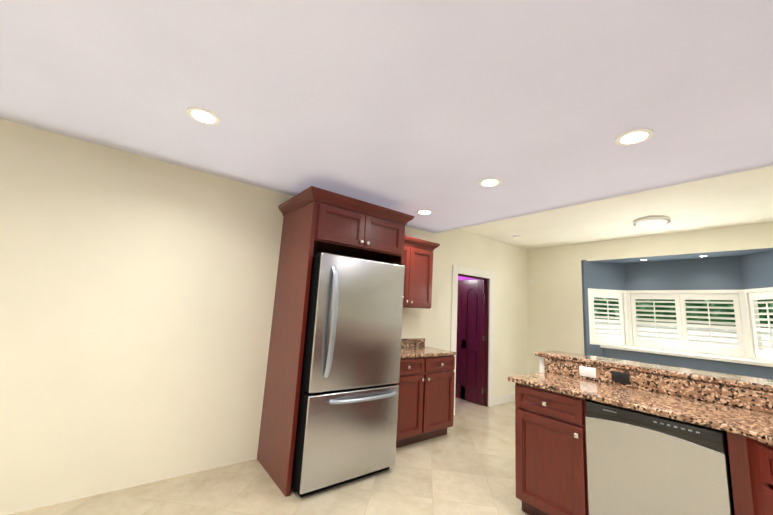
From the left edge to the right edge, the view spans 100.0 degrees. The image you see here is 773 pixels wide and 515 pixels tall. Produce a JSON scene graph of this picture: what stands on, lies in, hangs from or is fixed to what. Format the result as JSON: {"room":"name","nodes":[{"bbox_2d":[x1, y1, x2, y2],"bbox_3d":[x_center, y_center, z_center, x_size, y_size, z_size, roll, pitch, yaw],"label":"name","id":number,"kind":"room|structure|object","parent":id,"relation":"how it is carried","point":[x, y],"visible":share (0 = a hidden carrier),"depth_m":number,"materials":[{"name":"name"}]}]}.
{"room":"kitchen","nodes":[
{"label":"kitchen","id":0,"kind":"room"},
{"bbox_2d":[0,119,527,514],"bbox_3d":[-0.670,0.575,3.442,8.270,2.600,0.120,10,-11,-37],"label":"wall","id":1,"kind":"structure","parent":0,"point":[137,295],"depth_m":2.44,"materials":[{"name":"beige paint"}]},
{"bbox_2d":[403,236,439,308],"bbox_3d":[0.193,0.183,3.834,0.828,0.794,0.388,10,-11,-37],"label":"upper cabinet","id":2,"kind":"object","parent":1,"relation":"attached to","point":[418,260],"visible":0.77,"depth_m":3.79,"materials":[{"name":"brown wood"}]},
{"bbox_2d":[450,265,493,414],"bbox_3d":[1.249,1.192,4.870,1.000,2.050,0.158,10,-11,-37],"label":"door frame","id":3,"kind":"structure","parent":1,"relation":"attached to","point":[488,276],"depth_m":4.98,"materials":[{"name":"white wood"}]},
{"bbox_2d":[493,393,514,405],"bbox_3d":[2.040,2.279,5.285,1.050,0.125,0.014,10,-11,-37],"label":"baseboard","id":4,"kind":"structure","parent":1,"relation":"attached to","point":[502,399],"depth_m":5.12,"materials":[{"name":"white wood"}]},
{"bbox_2d":[9,397,528,514],"bbox_3d":[1.067,1.693,1.284,8.970,0.080,10.020,10,-11,-37],"label":"floor","id":5,"kind":"structure","parent":0,"point":[465,465],"depth_m":2.45,"materials":[{"name":"tile"}]},
{"bbox_2d":[257,186,413,496],"bbox_3d":[-0.455,0.674,3.041,1.121,2.304,0.750,10,-11,-37],"label":"tall cabinet","id":6,"kind":"object","parent":5,"relation":"on","point":[316,220],"visible":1,"depth_m":2.77,"materials":[{"name":"brown wood"}]},
{"bbox_2d":[291,252,404,497],"bbox_3d":[-0.431,0.915,2.925,0.860,1.795,0.885,10,-11,-37],"label":"fridge","id":7,"kind":"object","parent":5,"relation":"on","point":[346,430],"visible":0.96,"depth_m":2.58,"materials":[{"name":"silver metal"}]},
{"bbox_2d":[396,355,454,447],"bbox_3d":[0.232,1.521,3.595,0.980,0.885,0.573,10,-11,-37],"label":"base cabinet","id":8,"kind":"object","parent":5,"relation":"on","point":[426,400],"visible":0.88,"depth_m":3.42,"materials":[{"name":"brown wood"}]},
{"bbox_2d":[400,338,456,357],"bbox_3d":[0.263,1.020,3.690,0.998,0.134,0.552,10,-11,-37],"label":"countertop","id":9,"kind":"structure","parent":8,"relation":"on","point":[413,347],"depth_m":3.75,"materials":[{"name":"stone"}]},
{"bbox_2d":[515,383,588,514],"bbox_3d":[1.284,1.380,2.316,0.570,0.884,0.476,10,-11,-37],"label":"base cabinet","id":10,"kind":"object","parent":5,"relation":"on","point":[551,476],"depth_m":2.14,"materials":[{"name":"brown wood"}]},
{"bbox_2d":[508,357,772,445],"bbox_3d":[1.594,0.716,1.325,1.465,0.148,2.616,10,-11,-37],"label":"countertop","id":11,"kind":"structure","parent":10,"relation":"on","point":[747,412],"depth_m":1.97,"materials":[{"name":"stone"}]},
{"bbox_2d":[579,366,595,377],"bbox_3d":[1.555,0.885,2.510,0.007,0.072,0.115,10,-11,-37],"label":"outlet","id":12,"kind":"object","parent":11,"relation":"attached to","point":[587,371],"visible":1,"depth_m":2.51,"materials":[{"name":"white plastic"}]},
{"bbox_2d":[611,371,629,383],"bbox_3d":[1.687,0.866,2.341,0.007,0.072,0.110,10,-11,-37],"label":"outlet","id":13,"kind":"object","parent":11,"relation":"attached to","point":[619,377],"visible":1,"depth_m":2.34,"materials":[{"name":"black plastic"}]},
{"bbox_2d":[539,356,761,390],"bbox_3d":[1.771,1.194,1.442,1.133,1.034,2.674,10,-11,-37],"label":"wall","id":14,"kind":"structure","parent":5,"relation":"on","point":[541,364],"depth_m":2.82,"materials":[{"name":"white paint"}]},
{"bbox_2d":[535,351,772,391],"bbox_3d":[1.860,0.678,1.589,1.382,0.036,2.696,10,-11,-37],"label":"bar","id":15,"kind":"object","parent":14,"relation":"on","point":[762,384],"visible":1,"depth_m":2.19,"materials":[{"name":"brown stone"}]},
{"bbox_2d":[585,400,734,514],"bbox_3d":[1.606,1.333,1.877,0.541,0.876,0.602,10,-11,-37],"label":"dishwasher","id":16,"kind":"object","parent":5,"relation":"on","point":[640,463],"visible":0.94,"depth_m":1.73,"materials":[{"name":"silver metal"}]},
{"bbox_2d":[739,435,772,510],"bbox_3d":[1.767,1.260,1.384,0.328,0.884,0.237,10,-11,-37],"label":"base cabinet","id":17,"kind":"object","parent":5,"relation":"on","point":[755,457],"depth_m":1.47,"materials":[{"name":"brown wood"}]},
{"bbox_2d":[747,483,772,514],"bbox_3d":[1.612,1.299,1.111,0.336,0.704,0.389,10,-11,-37],"label":"base cabinet","id":18,"kind":"object","parent":5,"relation":"on","point":[761,501],"depth_m":1.43,"materials":[{"name":"brown wood"}]},
{"bbox_2d":[0,0,772,232],"bbox_3d":[-0.095,-1.082,0.835,5.820,0.240,5.210,10,-11,-37],"label":"ceiling","id":19,"kind":"structure","parent":0,"point":[440,109],"depth_m":1.62,"materials":[{"name":"white paint"}]},
{"bbox_2d":[186,107,220,124],"bbox_3d":[-1.090,-0.840,1.935,0.180,0.008,0.180,10,-11,-37],"label":"recessed light","id":20,"kind":"object","parent":19,"relation":"in","point":[202,115],"visible":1,"depth_m":1.92,"materials":[{"name":"white glass"}]},
{"bbox_2d":[416,210,432,214],"bbox_3d":[0.416,-0.495,3.559,0.180,0.008,0.180,10,-11,-37],"label":"recessed light","id":21,"kind":"object","parent":19,"relation":"in","point":[424,212],"visible":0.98,"depth_m":3.55,"materials":[{"name":"white glass"}]},
{"bbox_2d":[478,178,500,186],"bbox_3d":[0.845,-0.613,2.658,0.180,0.008,0.180,10,-11,-37],"label":"recessed light","id":22,"kind":"object","parent":19,"relation":"in","point":[488,182],"visible":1,"depth_m":2.64,"materials":[{"name":"white glass"}]},
{"bbox_2d":[615,129,653,145],"bbox_3d":[1.443,-0.699,1.894,0.180,0.008,0.180,10,-11,-37],"label":"recessed light","id":23,"kind":"object","parent":19,"relation":"in","point":[633,137],"visible":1,"depth_m":1.88,"materials":[{"name":"white"}]},
{"bbox_2d":[458,276,480,279],"bbox_3d":[0.292,1.023,5.566,1.900,2.490,2.110,10,-11,-37],"label":"wall","id":24,"kind":"structure","parent":0,"point":[462,278],"depth_m":5.67,"materials":[{"name":"paint"}]},
{"bbox_2d":[455,279,484,404],"bbox_3d":[1.288,1.330,5.365,0.050,1.913,0.764,10,-11,-37],"label":"door leaf","id":25,"kind":"structure","parent":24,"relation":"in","point":[470,351],"depth_m":5.25,"materials":[{"name":"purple wood"}]},
{"bbox_2d":[459,165,772,249],"bbox_3d":[3.159,-0.830,1.747,4.670,0.080,7.730,10,-11,-37],"label":"ceiling","id":26,"kind":"structure","parent":0,"point":[739,198],"depth_m":3.68,"materials":[{"name":"beige paint"}]},
{"bbox_2d":[633,216,670,227],"bbox_3d":[3.168,-0.416,3.880,0.350,0.114,0.350,10,-11,-37],"label":"flush ceiling light","id":27,"kind":"object","parent":26,"relation":"attached to","point":[651,222],"visible":1,"depth_m":3.79,"materials":[{"name":"silver metal"}]},
{"bbox_2d":[527,222,772,379],"bbox_3d":[5.040,0.841,3.030,0.621,2.600,7.730,10,-11,-37],"label":"wall","id":28,"kind":"structure","parent":0,"point":[555,306],"depth_m":4.83,"materials":[{"name":"beige paint"}]},
{"bbox_2d":[588,288,628,345],"bbox_3d":[3.449,0.933,5.092,0.606,0.858,0.105,3,-9,0],"label":"bay window","id":29,"kind":"structure","parent":28,"relation":"in","point":[623,338],"depth_m":5.05,"materials":[{"name":"white wood"}]},
{"bbox_2d":[600,345,772,366],"bbox_3d":[3.968,1.303,4.369,0.362,0.039,1.811,10,-11,-37],"label":"window sill","id":30,"kind":"structure","parent":28,"relation":"attached to","point":[713,357],"depth_m":4.18,"materials":[{"name":"white wood"}]},
{"bbox_2d":[626,290,750,358],"bbox_3d":[4.172,0.894,4.583,0.105,0.858,1.248,10,-11,-37],"label":"window shutters","id":31,"kind":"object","parent":28,"relation":"in","point":[680,297],"depth_m":4.50,"materials":[{"name":"white wood"}]},
{"bbox_2d":[743,287,772,362],"bbox_3d":[4.494,0.782,3.758,0.105,0.858,0.617,1,-9,14],"label":"bay window","id":32,"kind":"structure","parent":28,"relation":"in","point":[755,334],"depth_m":3.94,"materials":[{"name":"white wood"}]},
{"label":"outside","id":33,"kind":"structure","parent":0,"visible":0},
{"bbox_2d":[594,294,772,350],"bbox_3d":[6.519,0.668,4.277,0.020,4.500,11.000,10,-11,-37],"label":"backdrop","id":34,"kind":"structure","parent":33,"point":[693,319],"depth_m":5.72,"materials":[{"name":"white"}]}
]}

